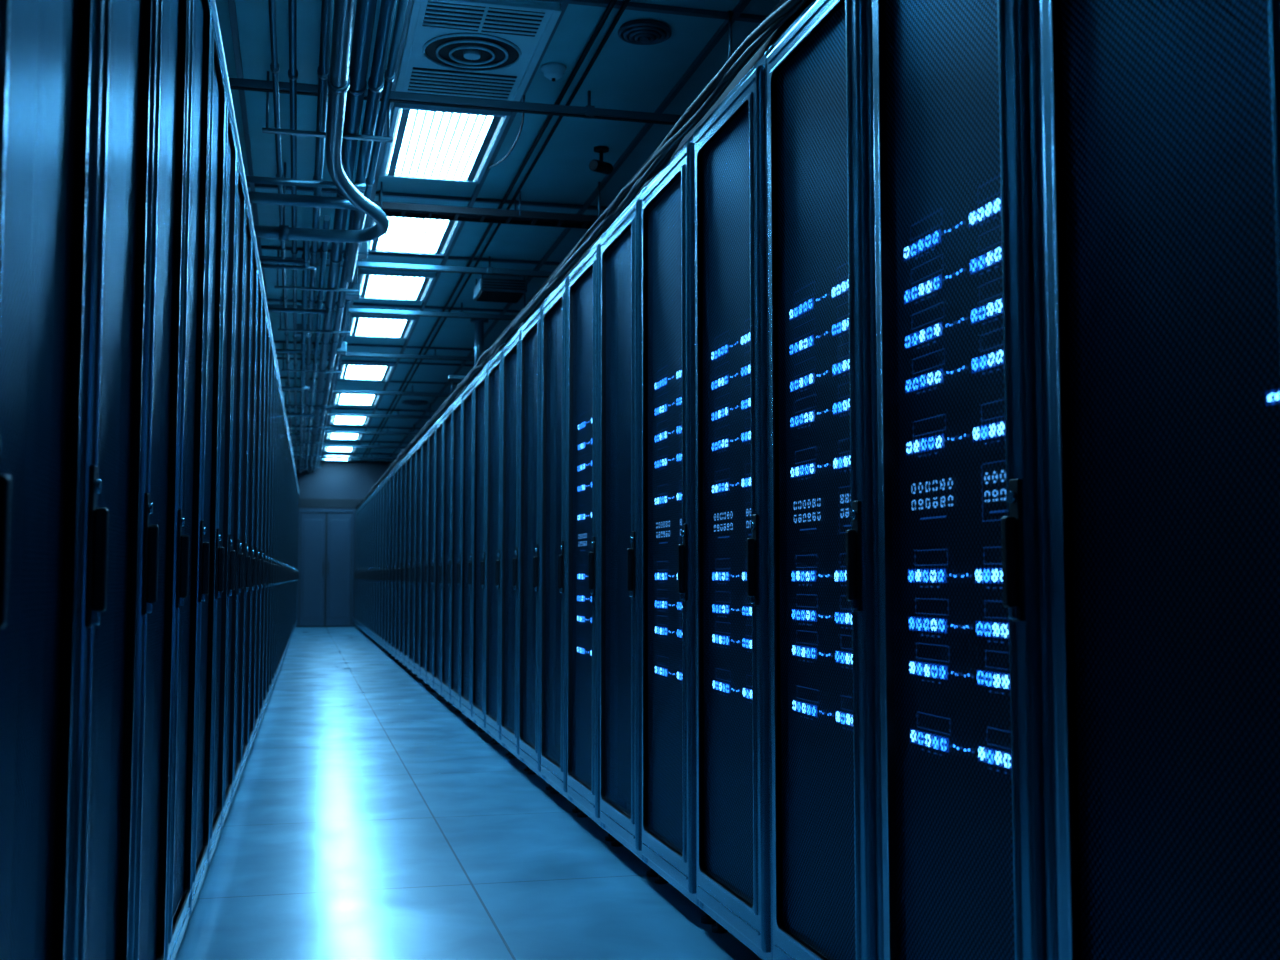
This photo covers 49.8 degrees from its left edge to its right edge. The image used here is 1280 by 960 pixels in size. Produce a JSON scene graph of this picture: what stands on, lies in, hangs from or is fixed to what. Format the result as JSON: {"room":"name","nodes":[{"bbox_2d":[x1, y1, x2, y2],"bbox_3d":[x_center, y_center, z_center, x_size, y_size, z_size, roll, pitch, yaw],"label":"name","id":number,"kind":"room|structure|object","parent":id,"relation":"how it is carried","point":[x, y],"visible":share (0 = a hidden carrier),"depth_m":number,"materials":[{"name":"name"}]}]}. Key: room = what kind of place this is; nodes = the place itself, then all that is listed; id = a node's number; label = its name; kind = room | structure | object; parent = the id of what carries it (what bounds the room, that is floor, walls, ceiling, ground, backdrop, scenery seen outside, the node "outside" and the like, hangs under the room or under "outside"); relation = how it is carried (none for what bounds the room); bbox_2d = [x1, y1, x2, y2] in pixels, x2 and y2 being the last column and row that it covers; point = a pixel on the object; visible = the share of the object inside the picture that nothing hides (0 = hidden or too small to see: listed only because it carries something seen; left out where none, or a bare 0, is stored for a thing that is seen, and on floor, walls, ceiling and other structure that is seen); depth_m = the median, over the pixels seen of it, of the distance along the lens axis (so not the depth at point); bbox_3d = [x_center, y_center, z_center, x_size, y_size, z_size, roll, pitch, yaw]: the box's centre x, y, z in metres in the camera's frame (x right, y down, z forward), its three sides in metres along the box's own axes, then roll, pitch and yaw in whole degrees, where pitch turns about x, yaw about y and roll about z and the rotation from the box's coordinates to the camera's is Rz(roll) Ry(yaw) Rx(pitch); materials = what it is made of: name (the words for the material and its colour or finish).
{"room":"server room","nodes":[
{"label":"server room","id":0,"kind":"room"},
{"bbox_2d":[294,459,393,626],"bbox_3d":[-6.180,1.181,25.854,4.250,3.130,0.100,1,-4,-14],"label":"wall","id":1,"kind":"structure","parent":0,"point":[354,479],"depth_m":26.01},
{"bbox_2d":[296,509,354,626],"bbox_3d":[-5.875,1.643,25.794,1.030,2.200,0.100,1,-4,-14],"label":"door","id":2,"kind":"structure","parent":1,"relation":"in","point":[326,536],"depth_m":25.79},
{"bbox_2d":[299,498,361,507],"bbox_3d":[-5.606,0.443,25.981,2.200,0.180,0.030,1,-4,-14],"label":"trim","id":3,"kind":"structure","parent":1,"relation":"attached to","point":[303,502],"depth_m":25.90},
{"bbox_2d":[174,627,762,959],"bbox_3d":[-2.795,1.844,12.112,4.250,0.120,28.250,1,-4,-14],"label":"floor","id":4,"kind":"structure","parent":0,"point":[367,818],"depth_m":4.62,"materials":[{"name":"tile"}]},
{"bbox_2d":[0,0,91,959],"bbox_3d":[-1.110,-0.208,1.356,1.023,2.466,0.600,1,-4,-13],"label":"rack","id":5,"kind":"object","parent":4,"relation":"on","point":[45,45],"visible":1,"depth_m":1.64,"materials":[{"name":"metal"}]},
{"bbox_2d":[65,0,151,959],"bbox_3d":[-1.248,-0.168,1.938,1.023,2.466,0.600,1,-4,-13],"label":"rack","id":6,"kind":"object","parent":4,"relation":"on","point":[101,760],"visible":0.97,"depth_m":2.17,"materials":[{"name":"metal"}]},
{"bbox_2d":[128,0,186,959],"bbox_3d":[-1.386,-0.127,2.521,1.023,2.466,0.600,1,-4,-13],"label":"rack","id":7,"kind":"object","parent":4,"relation":"on","point":[157,493],"visible":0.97,"depth_m":2.78,"materials":[{"name":"metal"}]},
{"bbox_2d":[165,0,209,959],"bbox_3d":[-1.524,-0.086,3.103,1.023,2.466,0.600,1,-4,-13],"label":"rack","id":8,"kind":"object","parent":4,"relation":"on","point":[181,751],"visible":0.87,"depth_m":3.36,"materials":[{"name":"metal"}]},
{"bbox_2d":[189,0,226,915],"bbox_3d":[-1.661,-0.045,3.686,1.023,2.466,0.600,1,-4,-13],"label":"rack","id":9,"kind":"object","parent":4,"relation":"on","point":[217,62],"visible":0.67,"depth_m":3.94,"materials":[{"name":"metal"}]},
{"bbox_2d":[207,71,237,866],"bbox_3d":[-1.799,-0.004,4.269,1.023,2.466,0.600,1,-4,-13],"label":"rack","id":10,"kind":"object","parent":4,"relation":"on","point":[230,126],"visible":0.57,"depth_m":4.53,"materials":[{"name":"metal"}]},
{"bbox_2d":[221,136,245,829],"bbox_3d":[-1.937,0.037,4.851,1.023,2.466,0.600,1,-4,-13],"label":"rack","id":11,"kind":"object","parent":4,"relation":"on","point":[240,179],"visible":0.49,"depth_m":5.12,"materials":[{"name":"metal"}]},
{"bbox_2d":[231,183,252,801],"bbox_3d":[-2.075,0.078,5.434,1.023,2.466,0.600,1,-4,-13],"label":"rack","id":12,"kind":"object","parent":4,"relation":"on","point":[248,219],"visible":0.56,"depth_m":5.70,"materials":[{"name":"metal"}]},
{"bbox_2d":[240,223,257,777],"bbox_3d":[-2.212,0.119,6.016,1.023,2.466,0.600,1,-4,-13],"label":"rack","id":13,"kind":"object","parent":4,"relation":"on","point":[254,249],"visible":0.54,"depth_m":6.29,"materials":[{"name":"metal"}]},
{"bbox_2d":[247,253,262,758],"bbox_3d":[-2.350,0.160,6.599,1.023,2.466,0.600,1,-4,-13],"label":"rack","id":14,"kind":"object","parent":4,"relation":"on","point":[259,272],"visible":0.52,"depth_m":6.88,"materials":[{"name":"metal"}]},
{"bbox_2d":[252,281,266,744],"bbox_3d":[-2.488,0.201,7.181,1.023,2.466,0.600,1,-4,-13],"label":"rack","id":15,"kind":"object","parent":4,"relation":"on","point":[264,301],"visible":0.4,"depth_m":7.46,"materials":[{"name":"metal"}]},
{"bbox_2d":[257,304,269,730],"bbox_3d":[-2.626,0.242,7.764,1.023,2.466,0.600,1,-4,-13],"label":"rack","id":16,"kind":"object","parent":4,"relation":"on","point":[266,306],"visible":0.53,"depth_m":8.05,"materials":[{"name":"metal"}]},
{"bbox_2d":[261,323,272,719],"bbox_3d":[-2.763,0.283,8.347,1.023,2.466,0.600,1,-4,-13],"label":"rack","id":17,"kind":"object","parent":4,"relation":"on","point":[269,324],"visible":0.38,"depth_m":8.63,"materials":[{"name":"metal"}]},
{"bbox_2d":[265,340,274,708],"bbox_3d":[-2.901,0.324,8.929,1.023,2.466,0.600,1,-4,-13],"label":"rack","id":18,"kind":"object","parent":4,"relation":"on","point":[272,341],"visible":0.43,"depth_m":9.21,"materials":[{"name":"metal"}]},
{"bbox_2d":[268,353,277,700],"bbox_3d":[-3.039,0.365,9.512,1.023,2.466,0.600,1,-4,-13],"label":"rack","id":19,"kind":"object","parent":4,"relation":"on","point":[275,360],"visible":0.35,"depth_m":9.79,"materials":[{"name":"metal"}]},
{"bbox_2d":[271,367,279,692],"bbox_3d":[-3.176,0.406,10.094,1.023,2.466,0.600,1,-4,-13],"label":"rack","id":20,"kind":"object","parent":4,"relation":"on","point":[278,376],"visible":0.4,"depth_m":10.38,"materials":[{"name":"metal"}]},
{"bbox_2d":[273,379,280,686],"bbox_3d":[-3.314,0.447,10.677,1.023,2.466,0.600,1,-4,-13],"label":"rack","id":21,"kind":"object","parent":4,"relation":"on","point":[277,526],"visible":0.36,"depth_m":10.96,"materials":[{"name":"metal"}]},
{"bbox_2d":[275,388,282,681],"bbox_3d":[-3.452,0.488,11.259,1.023,2.466,0.600,1,-4,-13],"label":"rack","id":22,"kind":"object","parent":4,"relation":"on","point":[281,394],"visible":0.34,"depth_m":11.54,"materials":[{"name":"metal"}]},
{"bbox_2d":[277,399,283,675],"bbox_3d":[-3.590,0.529,11.842,1.023,2.466,0.600,1,-4,-13],"label":"rack","id":23,"kind":"object","parent":4,"relation":"on","point":[282,399],"visible":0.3,"depth_m":12.13,"materials":[{"name":"metal"}]},
{"bbox_2d":[279,406,285,670],"bbox_3d":[-3.728,0.570,12.425,1.023,2.466,0.600,1,-4,-13],"label":"rack","id":24,"kind":"object","parent":4,"relation":"on","point":[284,406],"visible":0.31,"depth_m":12.71,"materials":[{"name":"metal"}]},
{"bbox_2d":[280,415,286,667],"bbox_3d":[-3.865,0.611,13.007,1.023,2.466,0.600,1,-4,-13],"label":"rack","id":25,"kind":"object","parent":4,"relation":"on","point":[285,415],"visible":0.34,"depth_m":13.29,"materials":[{"name":"metal"}]},
{"bbox_2d":[282,422,287,662],"bbox_3d":[-4.003,0.652,13.590,1.023,2.466,0.600,1,-4,-13],"label":"rack","id":26,"kind":"object","parent":4,"relation":"on","point":[286,422],"visible":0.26,"depth_m":13.87,"materials":[{"name":"metal"}]},
{"bbox_2d":[283,429,288,659],"bbox_3d":[-4.141,0.693,14.172,1.023,2.466,0.600,1,-4,-13],"label":"rack","id":27,"kind":"object","parent":4,"relation":"on","point":[287,429],"visible":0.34,"depth_m":14.46,"materials":[{"name":"metal"}]},
{"bbox_2d":[284,434,289,656],"bbox_3d":[-4.278,0.734,14.755,1.023,2.466,0.600,1,-4,-13],"label":"rack","id":28,"kind":"object","parent":4,"relation":"on","point":[288,434],"visible":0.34,"depth_m":15.05,"materials":[{"name":"metal"}]},
{"bbox_2d":[286,440,290,651],"bbox_3d":[-4.416,0.774,15.338,1.023,2.466,0.600,1,-4,-13],"label":"rack","id":29,"kind":"object","parent":4,"relation":"on","point":[289,440],"visible":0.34,"depth_m":15.63,"materials":[{"name":"metal"}]},
{"bbox_2d":[287,445,291,648],"bbox_3d":[-4.554,0.815,15.920,1.023,2.466,0.600,1,-4,-13],"label":"rack","id":30,"kind":"object","parent":4,"relation":"on","point":[290,445],"visible":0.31,"depth_m":16.21,"materials":[{"name":"metal"}]},
{"bbox_2d":[358,505,361,630],"bbox_3d":[-4.365,1.525,23.900,1.023,2.170,0.596,1,-4,-14],"label":"rack","id":31,"kind":"object","parent":4,"relation":"on","point":[361,505],"visible":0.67,"depth_m":23.97,"materials":[{"name":"metal"}]},
{"bbox_2d":[356,0,811,508],"bbox_3d":[-1.923,-0.387,12.821,0.354,0.087,26.800,1,-4,-14],"label":"cable tray","id":32,"kind":"object","parent":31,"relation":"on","point":[730,75],"visible":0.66,"depth_m":4.14,"materials":[{"name":"metal"}]},
{"bbox_2d":[359,504,363,632],"bbox_3d":[-4.221,1.484,23.319,1.023,2.170,0.596,1,-4,-14],"label":"rack","id":33,"kind":"object","parent":4,"relation":"on","point":[362,504],"visible":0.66,"depth_m":23.37,"materials":[{"name":"metal"}]},
{"bbox_2d":[361,503,365,633],"bbox_3d":[-4.077,1.443,22.738,1.023,2.170,0.596,1,-4,-14],"label":"rack","id":34,"kind":"object","parent":4,"relation":"on","point":[363,503],"visible":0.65,"depth_m":22.79,"materials":[{"name":"metal"}]},
{"bbox_2d":[362,499,366,635],"bbox_3d":[-3.932,1.402,22.157,1.023,2.170,0.596,1,-4,-14],"label":"rack","id":35,"kind":"object","parent":4,"relation":"on","point":[366,499],"visible":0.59,"depth_m":22.21,"materials":[{"name":"metal"}]},
{"bbox_2d":[364,497,368,637],"bbox_3d":[-3.788,1.361,21.576,1.023,2.170,0.596,1,-4,-14],"label":"rack","id":36,"kind":"object","parent":4,"relation":"on","point":[368,497],"visible":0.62,"depth_m":21.63,"materials":[{"name":"metal"}]},
{"bbox_2d":[366,495,370,639],"bbox_3d":[-3.644,1.321,20.995,1.023,2.170,0.596,1,-4,-14],"label":"rack","id":37,"kind":"object","parent":4,"relation":"on","point":[370,495],"visible":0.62,"depth_m":21.05,"materials":[{"name":"metal"}]},
{"bbox_2d":[368,494,373,640],"bbox_3d":[-3.499,1.280,20.414,1.023,2.170,0.596,1,-4,-14],"label":"rack","id":38,"kind":"object","parent":4,"relation":"on","point":[370,510],"visible":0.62,"depth_m":20.47,"materials":[{"name":"metal"}]},
{"bbox_2d":[370,490,375,642],"bbox_3d":[-3.355,1.239,19.833,1.023,2.170,0.596,1,-4,-14],"label":"rack","id":39,"kind":"object","parent":4,"relation":"on","point":[372,515],"visible":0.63,"depth_m":19.89,"materials":[{"name":"metal"}]},
{"bbox_2d":[372,487,377,644],"bbox_3d":[-3.211,1.198,19.252,1.023,2.170,0.596,1,-4,-14],"label":"rack","id":40,"kind":"object","parent":4,"relation":"on","point":[375,491],"visible":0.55,"depth_m":19.30,"materials":[{"name":"metal"}]},
{"bbox_2d":[374,485,380,646],"bbox_3d":[-3.066,1.157,18.672,1.023,2.170,0.596,1,-4,-14],"label":"rack","id":41,"kind":"object","parent":4,"relation":"on","point":[377,492],"visible":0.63,"depth_m":18.73,"materials":[{"name":"metal"}]},
{"bbox_2d":[377,483,383,649],"bbox_3d":[-2.922,1.116,18.090,1.023,2.170,0.596,1,-4,-14],"label":"rack","id":42,"kind":"object","parent":4,"relation":"on","point":[380,486],"visible":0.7,"depth_m":18.14,"materials":[{"name":"metal"}]},
{"bbox_2d":[380,478,386,651],"bbox_3d":[-2.778,1.075,17.510,1.023,2.170,0.596,1,-4,-14],"label":"rack","id":43,"kind":"object","parent":4,"relation":"on","point":[383,482],"visible":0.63,"depth_m":17.56,"materials":[{"name":"metal"}]},
{"bbox_2d":[382,475,389,654],"bbox_3d":[-2.633,1.035,16.929,1.023,2.170,0.596,1,-4,-14],"label":"rack","id":44,"kind":"object","parent":4,"relation":"on","point":[386,479],"visible":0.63,"depth_m":16.98,"materials":[{"name":"metal"}]},
{"bbox_2d":[385,471,391,655],"bbox_3d":[-2.489,0.994,16.348,1.023,2.170,0.596,1,-4,-14],"label":"rack","id":45,"kind":"object","parent":4,"relation":"on","point":[389,476],"visible":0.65,"depth_m":16.39,"materials":[{"name":"metal"}]},
{"bbox_2d":[389,467,396,660],"bbox_3d":[-2.345,0.953,15.767,1.023,2.170,0.596,1,-4,-14],"label":"rack","id":46,"kind":"object","parent":4,"relation":"on","point":[393,471],"visible":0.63,"depth_m":15.82,"materials":[{"name":"metal"}]},
{"bbox_2d":[392,462,400,663],"bbox_3d":[-2.200,0.912,15.186,1.023,2.170,0.596,1,-4,-14],"label":"rack","id":47,"kind":"object","parent":4,"relation":"on","point":[396,468],"visible":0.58,"depth_m":15.23,"materials":[{"name":"metal"}]},
{"bbox_2d":[396,458,404,667],"bbox_3d":[-2.056,0.871,14.605,1.023,2.170,0.596,1,-4,-14],"label":"rack","id":48,"kind":"object","parent":4,"relation":"on","point":[399,522],"visible":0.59,"depth_m":14.65,"materials":[{"name":"metal"}]},
{"bbox_2d":[400,454,409,671],"bbox_3d":[-1.912,0.831,14.024,1.023,2.170,0.596,1,-4,-14],"label":"rack","id":49,"kind":"object","parent":4,"relation":"on","point":[404,465],"visible":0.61,"depth_m":14.07,"materials":[{"name":"metal"}]},
{"bbox_2d":[404,448,414,675],"bbox_3d":[-1.767,0.790,13.443,1.023,2.170,0.596,1,-4,-14],"label":"rack","id":50,"kind":"object","parent":4,"relation":"on","point":[409,456],"visible":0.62,"depth_m":13.49,"materials":[{"name":"metal"}]},
{"bbox_2d":[409,441,419,680],"bbox_3d":[-1.623,0.749,12.862,1.023,2.170,0.596,1,-4,-14],"label":"rack","id":51,"kind":"object","parent":4,"relation":"on","point":[414,450],"visible":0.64,"depth_m":12.90,"materials":[{"name":"metal"}]},
{"bbox_2d":[415,434,425,685],"bbox_3d":[-1.479,0.708,12.281,1.023,2.170,0.596,1,-4,-14],"label":"rack","id":52,"kind":"object","parent":4,"relation":"on","point":[420,443],"visible":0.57,"depth_m":12.33,"materials":[{"name":"metal"}]},
{"bbox_2d":[420,428,432,690],"bbox_3d":[-1.335,0.667,11.700,1.023,2.170,0.596,1,-4,-14],"label":"rack","id":53,"kind":"object","parent":4,"relation":"on","point":[425,476],"visible":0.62,"depth_m":11.74,"materials":[{"name":"metal"}]},
{"bbox_2d":[427,420,440,696],"bbox_3d":[-1.190,0.626,11.119,1.023,2.170,0.596,1,-4,-14],"label":"rack","id":54,"kind":"object","parent":4,"relation":"on","point":[432,438],"visible":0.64,"depth_m":11.16,"materials":[{"name":"metal"}]},
{"bbox_2d":[434,411,448,703],"bbox_3d":[-1.046,0.586,10.538,1.023,2.170,0.596,1,-4,-14],"label":"rack","id":55,"kind":"object","parent":4,"relation":"on","point":[440,423],"visible":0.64,"depth_m":10.58,"materials":[{"name":"metal"}]},
{"bbox_2d":[442,401,457,711],"bbox_3d":[-0.901,0.545,9.957,1.023,2.170,0.596,1,-4,-14],"label":"rack","id":56,"kind":"object","parent":4,"relation":"on","point":[448,422],"visible":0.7,"depth_m":10.00,"materials":[{"name":"metal"}]},
{"bbox_2d":[451,390,468,720],"bbox_3d":[-0.757,0.504,9.376,1.023,2.170,0.596,1,-4,-14],"label":"rack","id":57,"kind":"object","parent":4,"relation":"on","point":[457,510],"visible":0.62,"depth_m":9.42,"materials":[{"name":"metal"}]},
{"bbox_2d":[461,376,480,730],"bbox_3d":[-0.613,0.463,8.795,1.023,2.170,0.596,1,-4,-14],"label":"rack","id":58,"kind":"object","parent":4,"relation":"on","point":[469,394],"visible":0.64,"depth_m":8.83,"materials":[{"name":"metal"}]},
{"bbox_2d":[472,362,494,742],"bbox_3d":[-0.469,0.422,8.214,1.023,2.170,0.596,1,-4,-14],"label":"rack","id":59,"kind":"object","parent":4,"relation":"on","point":[481,382],"visible":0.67,"depth_m":8.25,"materials":[{"name":"metal"}]},
{"bbox_2d":[485,343,510,755],"bbox_3d":[-0.324,0.381,7.633,1.023,2.170,0.596,1,-4,-14],"label":"rack","id":60,"kind":"object","parent":4,"relation":"on","point":[496,366],"visible":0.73,"depth_m":7.64,"materials":[{"name":"metal"}]},
{"bbox_2d":[501,323,529,771],"bbox_3d":[-0.180,0.340,7.053,1.023,2.170,0.596,1,-4,-14],"label":"rack","id":61,"kind":"object","parent":4,"relation":"on","point":[511,531],"visible":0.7,"depth_m":7.06,"materials":[{"name":"metal"}]},
{"bbox_2d":[519,299,552,789],"bbox_3d":[-0.035,0.300,6.472,1.023,2.170,0.596,1,-4,-14],"label":"rack","id":62,"kind":"object","parent":4,"relation":"on","point":[532,330],"visible":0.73,"depth_m":6.48,"materials":[{"name":"metal"}]},
{"bbox_2d":[541,270,579,812],"bbox_3d":[0.109,0.259,5.891,1.023,2.170,0.596,1,-4,-14],"label":"rack","id":63,"kind":"object","parent":4,"relation":"on","point":[555,459],"visible":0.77,"depth_m":5.88,"materials":[{"name":"metal"}]},
{"bbox_2d":[567,234,614,840],"bbox_3d":[0.253,0.218,5.310,1.023,2.170,0.596,1,-4,-14],"label":"rack","id":64,"kind":"object","parent":4,"relation":"on","point":[584,464],"visible":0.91,"depth_m":5.21,"materials":[{"name":"metal"}]},
{"bbox_2d":[600,189,657,876],"bbox_3d":[0.398,0.177,4.729,1.023,2.170,0.596,1,-4,-14],"label":"rack","id":65,"kind":"object","parent":4,"relation":"on","point":[621,244],"visible":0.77,"depth_m":4.70,"materials":[{"name":"metal"}]},
{"bbox_2d":[642,130,715,923],"bbox_3d":[0.542,0.136,4.148,1.023,2.170,0.596,1,-4,-14],"label":"rack","id":66,"kind":"object","parent":4,"relation":"on","point":[669,762],"visible":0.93,"depth_m":4.03,"materials":[{"name":"metal"}]},
{"bbox_2d":[695,50,772,959],"bbox_3d":[0.686,0.095,3.567,1.023,2.170,0.596,1,-4,-14],"label":"rack","id":67,"kind":"object","parent":4,"relation":"on","point":[734,737],"visible":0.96,"depth_m":3.43,"materials":[{"name":"metal"}]},
{"bbox_2d":[767,0,883,959],"bbox_3d":[0.831,0.054,2.986,1.023,2.170,0.596,1,-4,-14],"label":"rack","id":68,"kind":"object","parent":4,"relation":"on","point":[827,857],"visible":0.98,"depth_m":2.85,"materials":[{"name":"metal"}]},
{"bbox_2d":[872,0,1057,959],"bbox_3d":[0.975,0.014,2.405,1.023,2.170,0.596,1,-4,-14],"label":"rack","id":69,"kind":"object","parent":4,"relation":"on","point":[969,846],"visible":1,"depth_m":2.26,"materials":[{"name":"metal"}]},
{"bbox_2d":[1038,0,1279,959],"bbox_3d":[1.119,-0.027,1.824,1.023,2.170,0.596,1,-4,-14],"label":"rack","id":70,"kind":"object","parent":4,"relation":"on","point":[1160,119],"visible":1,"depth_m":1.76,"materials":[{"name":"metal"}]},
{"bbox_2d":[215,0,780,460],"bbox_3d":[-2.795,-1.398,12.340,4.250,0.120,28.250,1,-4,-14],"label":"ceiling","id":71,"kind":"structure","parent":0,"point":[624,75],"depth_m":7.17,"materials":[{"name":"tile"}]},
{"bbox_2d":[254,0,388,242],"bbox_3d":[-1.396,-1.788,2.924,2.234,0.422,8.891,1,-4,-14],"label":"pipe","id":72,"kind":"object","parent":71,"relation":"hanging from","point":[338,80],"visible":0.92,"depth_m":6.05,"materials":[{"name":"metal"}]},
{"bbox_2d":[259,0,407,472],"bbox_3d":[-3.690,-1.217,12.094,2.200,0.276,28.030,1,-4,-14],"label":"conduit","id":73,"kind":"object","parent":71,"relation":"attached to","point":[365,9],"visible":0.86,"depth_m":6.82,"materials":[{"name":"metal"}]},
{"bbox_2d":[245,175,365,281],"bbox_3d":[-2.630,-1.385,7.661,2.123,0.099,2.088,1,-4,-14],"label":"pipe","id":74,"kind":"object","parent":73,"relation":"attached to","point":[254,197],"visible":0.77,"depth_m":6.95,"materials":[{"name":"metal"}]},
{"bbox_2d":[326,430,362,439],"bbox_3d":[-4.558,-0.692,21.276,0.540,0.035,1.100,1,-4,-14],"label":"ceiling light","id":75,"kind":"object","parent":71,"relation":"in","point":[329,435],"depth_m":21.39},
{"bbox_2d":[293,456,396,459],"bbox_3d":[-5.626,-0.440,24.247,3.900,0.122,0.056,1,-4,-14],"label":"strut","id":76,"kind":"object","parent":71,"relation":"attached to","point":[325,457],"depth_m":24.37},
{"bbox_2d":[292,441,406,448],"bbox_3d":[-5.097,-0.589,22.116,3.900,0.122,0.056,1,-4,-14],"label":"strut","id":77,"kind":"object","parent":71,"relation":"attached to","point":[324,445],"depth_m":22.24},
{"bbox_2d":[329,416,370,424],"bbox_3d":[-4.028,-0.842,19.146,0.540,0.035,1.100,1,-4,-14],"label":"ceiling light","id":78,"kind":"object","parent":71,"relation":"in","point":[339,420],"depth_m":19.20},
{"bbox_2d":[289,426,416,434],"bbox_3d":[-4.567,-0.739,19.986,3.900,0.122,0.056,1,-4,-14],"label":"strut","id":79,"kind":"object","parent":71,"relation":"attached to","point":[387,432],"depth_m":20.10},
{"bbox_2d":[333,393,380,405],"bbox_3d":[-3.475,-0.998,16.919,0.540,0.035,1.100,1,-4,-14],"label":"ceiling light","id":80,"kind":"object","parent":71,"relation":"in","point":[339,398],"depth_m":16.93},
{"bbox_2d":[286,407,431,418],"bbox_3d":[-4.038,-0.889,17.856,3.900,0.122,0.056,1,-4,-14],"label":"strut","id":81,"kind":"object","parent":71,"relation":"attached to","point":[398,415],"depth_m":17.99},
{"bbox_2d":[338,362,394,380],"bbox_3d":[-2.922,-1.155,14.692,0.540,0.035,1.100,1,-4,-14],"label":"ceiling light","id":82,"kind":"object","parent":71,"relation":"in","point":[350,370],"depth_m":14.62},
{"bbox_2d":[282,385,450,396],"bbox_3d":[-3.485,-1.046,15.629,3.900,0.122,0.056,1,-4,-14],"label":"strut","id":83,"kind":"object","parent":71,"relation":"attached to","point":[412,393],"depth_m":15.75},
{"bbox_2d":[276,349,473,360],"bbox_3d":[-2.836,-1.229,13.015,3.900,0.122,0.056,1,-4,-14],"label":"strut","id":84,"kind":"object","parent":71,"relation":"attached to","point":[348,354],"depth_m":13.13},
{"bbox_2d":[347,313,415,338],"bbox_3d":[-2.266,-1.341,12.054,0.540,0.035,0.950,1,-4,-14],"label":"ceiling light","id":85,"kind":"object","parent":71,"relation":"in","point":[360,325],"depth_m":11.95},
{"bbox_2d":[267,300,515,319],"bbox_3d":[-2.306,-1.379,10.885,3.900,0.122,0.056,1,-4,-14],"label":"strut","id":86,"kind":"object","parent":71,"relation":"attached to","point":[461,314],"depth_m":11.00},
{"bbox_2d":[358,269,435,301],"bbox_3d":[-1.851,-1.458,10.384,0.540,0.035,0.900,1,-4,-14],"label":"ceiling light","id":87,"kind":"object","parent":71,"relation":"in","point":[375,284],"depth_m":10.27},
{"bbox_2d":[259,247,552,277],"bbox_3d":[-1.909,-1.491,9.287,3.900,0.122,0.056,1,-4,-14],"label":"strut","id":88,"kind":"object","parent":71,"relation":"attached to","point":[489,270],"depth_m":9.41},
{"bbox_2d":[368,217,461,255],"bbox_3d":[-1.458,-1.569,8.801,0.540,0.035,0.970,1,-4,-14],"label":"ceiling light","id":89,"kind":"object","parent":71,"relation":"in","point":[403,235],"depth_m":8.85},
{"bbox_2d":[380,102,510,183],"bbox_3d":[-1.009,-1.696,6.995,0.540,0.035,1.160,1,-4,-14],"label":"ceiling light","id":90,"kind":"object","parent":71,"relation":"in","point":[433,143],"depth_m":6.92,"materials":[{"name":"plastic"}]},
{"bbox_2d":[229,77,681,124],"bbox_3d":[-1.104,-1.719,6.043,3.900,0.122,0.056,1,-4,-14],"label":"strut","id":91,"kind":"object","parent":71,"relation":"attached to","point":[588,112],"depth_m":6.14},
{"bbox_2d":[448,319,488,379],"bbox_3d":[-1.465,-1.115,11.798,0.340,0.520,0.160,1,-4,-14],"label":"security camera","id":92,"kind":"object","parent":71,"relation":"hanging from","point":[479,323],"visible":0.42,"depth_m":11.79,"materials":[{"name":"metal"}]},
{"bbox_2d":[395,0,561,101],"bbox_3d":[-0.709,-1.779,5.784,0.560,0.040,1.140,1,-4,-14],"label":"ceiling vent","id":93,"kind":"object","parent":71,"relation":"in","point":[484,49],"visible":0.8,"depth_m":5.66,"materials":[{"name":"metal"}]},
{"bbox_2d":[371,182,597,228],"bbox_3d":[-0.581,-1.568,8.001,1.940,0.150,0.190,1,-4,-14],"label":"strut","id":94,"kind":"object","parent":71,"relation":"attached to","point":[391,209],"visible":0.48,"depth_m":7.90,"materials":[{"name":"metal"}]},
{"bbox_2d":[360,0,629,462],"bbox_3d":[-1.991,-1.265,12.571,0.233,0.062,27.930,1,-4,-14],"label":"conduit","id":95,"kind":"object","parent":71,"relation":"attached to","point":[611,4],"visible":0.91,"depth_m":6.97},
{"bbox_2d":[228,0,766,461],"bbox_3d":[-2.782,-1.331,12.286,4.250,0.022,28.150,1,-4,-14],"label":"grid","id":96,"kind":"object","parent":71,"relation":"attached to","point":[737,15],"depth_m":7.88,"materials":[{"name":"metal"}]},
{"bbox_2d":[473,274,526,302],"bbox_3d":[-1.022,-1.413,10.066,0.340,0.170,0.408,1,-4,-14],"label":"ventilation unit","id":97,"kind":"object","parent":71,"relation":"attached to","point":[486,289],"visible":0.93,"depth_m":9.90,"materials":[{"name":"metal"}]},
{"bbox_2d":[541,63,565,81],"bbox_3d":[-0.374,-1.756,5.969,0.110,0.060,0.110,1,-4,-14],"label":"smoke detector","id":98,"kind":"object","parent":71,"relation":"attached to","point":[552,71],"visible":1,"depth_m":5.94,"materials":[{"name":"paint"}]},
{"bbox_2d":[387,0,786,469],"bbox_3d":[-1.314,-1.187,12.734,0.334,0.245,27.930,1,-4,-14],"label":"conduit","id":99,"kind":"object","parent":71,"relation":"attached to","point":[781,2],"visible":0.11,"depth_m":7.70,"materials":[{"name":"metal"}]},
{"bbox_2d":[589,146,612,174],"bbox_3d":[-0.201,-1.635,7.084,0.078,0.144,0.192,-1,-4,20],"label":"security camera","id":100,"kind":"object","parent":71,"relation":"attached to","point":[595,165],"visible":1,"depth_m":7.06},
{"bbox_2d":[618,19,670,44],"bbox_3d":[0.018,-1.790,5.553,0.216,0.050,0.216,1,-4,-14],"label":"ceiling vent","id":101,"kind":"object","parent":71,"relation":"in","point":[640,31],"visible":1,"depth_m":5.51,"materials":[{"name":"metal"}]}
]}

